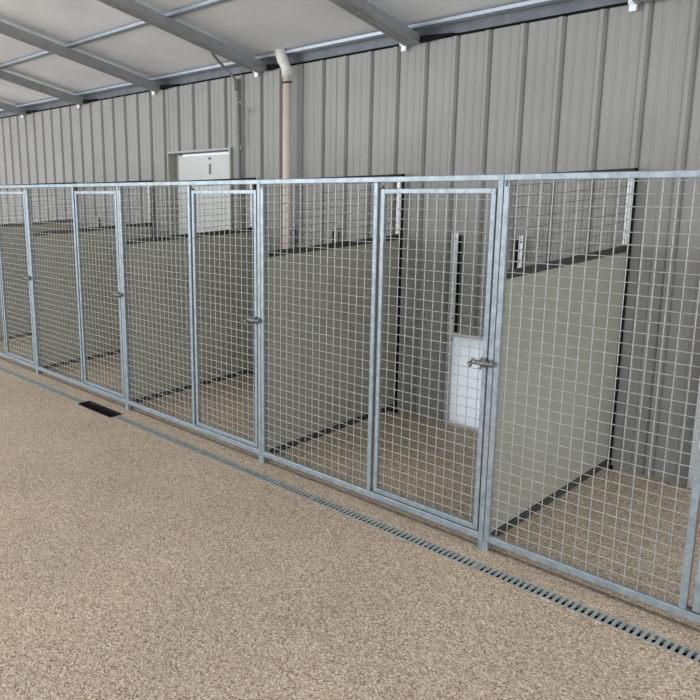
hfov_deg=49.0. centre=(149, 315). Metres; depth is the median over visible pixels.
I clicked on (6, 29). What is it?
rafter
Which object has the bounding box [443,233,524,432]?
door
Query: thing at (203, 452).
drain grate
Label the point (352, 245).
divider
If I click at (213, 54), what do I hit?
electrical cable
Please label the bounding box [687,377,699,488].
door
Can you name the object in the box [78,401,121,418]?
drain grate
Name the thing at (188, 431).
trim
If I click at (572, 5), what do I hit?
roof beam
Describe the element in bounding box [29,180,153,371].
divider
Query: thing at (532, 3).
purlin
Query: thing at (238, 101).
conduit
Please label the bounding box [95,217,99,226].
door
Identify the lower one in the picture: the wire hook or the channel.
the channel
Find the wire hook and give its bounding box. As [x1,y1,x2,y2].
[244,108,250,146]
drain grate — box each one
[0,366,30,379]
[25,379,85,402]
[78,401,121,418]
[113,415,201,451]
[196,449,315,498]
[308,495,479,567]
[472,562,699,663]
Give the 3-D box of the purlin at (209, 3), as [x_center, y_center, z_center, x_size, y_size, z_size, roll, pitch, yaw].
[-1.384,-2.629,7.512,0.087,0.024,19.200,-10,14,-37]
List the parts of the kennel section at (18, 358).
hinge post, rail, rail, post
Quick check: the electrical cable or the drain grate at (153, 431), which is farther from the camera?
the electrical cable
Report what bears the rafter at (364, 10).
attached to the wall
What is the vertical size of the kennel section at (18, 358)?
1.843 m
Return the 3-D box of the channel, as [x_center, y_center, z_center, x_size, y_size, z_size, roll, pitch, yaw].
[-0.109,0.889,5.619,0.080,0.088,11.490,-10,14,-37]
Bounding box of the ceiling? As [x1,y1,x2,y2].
[0,0,569,111]
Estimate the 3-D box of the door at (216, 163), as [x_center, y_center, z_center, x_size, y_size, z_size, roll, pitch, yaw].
[0.551,-0.593,7.303,0.140,2.108,0.928,-10,14,-37]
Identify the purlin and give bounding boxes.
[0,0,232,69]
[0,0,564,111]
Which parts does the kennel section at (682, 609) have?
post, rail, rail, hinge post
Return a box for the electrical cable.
[211,52,236,90]
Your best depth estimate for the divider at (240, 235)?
6.22 m
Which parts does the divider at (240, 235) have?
post, solid panel, rail, rail, rail, post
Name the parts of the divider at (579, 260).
post, rail, solid panel, rail, rail, post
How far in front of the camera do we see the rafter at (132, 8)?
5.67 m
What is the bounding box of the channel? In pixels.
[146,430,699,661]
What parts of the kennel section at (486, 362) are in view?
post, rail, hinge post, rail, post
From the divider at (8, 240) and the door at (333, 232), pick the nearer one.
the door at (333, 232)
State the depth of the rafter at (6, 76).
8.14 m
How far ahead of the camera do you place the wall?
4.97 m
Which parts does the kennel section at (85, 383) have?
post, rail, hinge post, rail, post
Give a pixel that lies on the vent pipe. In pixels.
(282, 58)
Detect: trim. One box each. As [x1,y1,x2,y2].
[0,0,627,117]
[0,0,654,118]
[0,357,699,632]
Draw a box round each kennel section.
[0,185,36,373]
[25,183,126,408]
[118,179,260,461]
[260,174,504,548]
[482,170,699,623]
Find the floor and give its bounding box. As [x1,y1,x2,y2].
[0,335,699,699]
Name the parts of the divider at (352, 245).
post, rail, solid panel, rail, rail, post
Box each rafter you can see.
[0,21,178,94]
[0,70,97,107]
[0,101,37,117]
[97,0,291,76]
[329,0,455,51]
[628,0,656,11]
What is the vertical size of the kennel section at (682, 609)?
1.843 m
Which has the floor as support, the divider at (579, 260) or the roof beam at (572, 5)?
the divider at (579, 260)
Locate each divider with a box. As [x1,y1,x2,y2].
[0,182,76,340]
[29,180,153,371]
[122,178,255,406]
[266,174,404,458]
[491,168,638,536]
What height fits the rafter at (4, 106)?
2.699 m
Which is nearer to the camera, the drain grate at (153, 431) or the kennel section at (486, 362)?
the kennel section at (486, 362)
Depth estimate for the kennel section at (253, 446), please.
5.08 m
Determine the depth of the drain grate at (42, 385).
6.55 m
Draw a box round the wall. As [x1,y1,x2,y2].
[0,0,699,485]
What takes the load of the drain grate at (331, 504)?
in the channel
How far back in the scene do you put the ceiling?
5.92 m
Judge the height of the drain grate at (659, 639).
0.023 m
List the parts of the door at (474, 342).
rail, sill, slide panel, rail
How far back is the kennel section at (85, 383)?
6.28 m
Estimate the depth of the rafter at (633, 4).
4.04 m
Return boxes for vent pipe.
[274,48,291,248]
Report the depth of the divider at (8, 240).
8.56 m
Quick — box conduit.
[236,79,241,228]
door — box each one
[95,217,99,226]
[167,147,232,234]
[291,227,337,247]
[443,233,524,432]
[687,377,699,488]
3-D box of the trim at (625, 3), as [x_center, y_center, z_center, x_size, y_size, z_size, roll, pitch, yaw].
[-0.505,-2.460,8.231,0.049,0.016,19.200,-10,14,-37]
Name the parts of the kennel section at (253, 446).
post, rail, hinge post, rail, post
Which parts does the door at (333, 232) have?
rail, rail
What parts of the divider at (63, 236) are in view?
post, rail, solid panel, rail, rail, post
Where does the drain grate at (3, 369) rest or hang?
in the channel
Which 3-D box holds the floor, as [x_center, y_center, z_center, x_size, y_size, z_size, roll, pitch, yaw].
[-4.562,1.086,5.637,10.582,0.213,19.200,-10,14,-37]

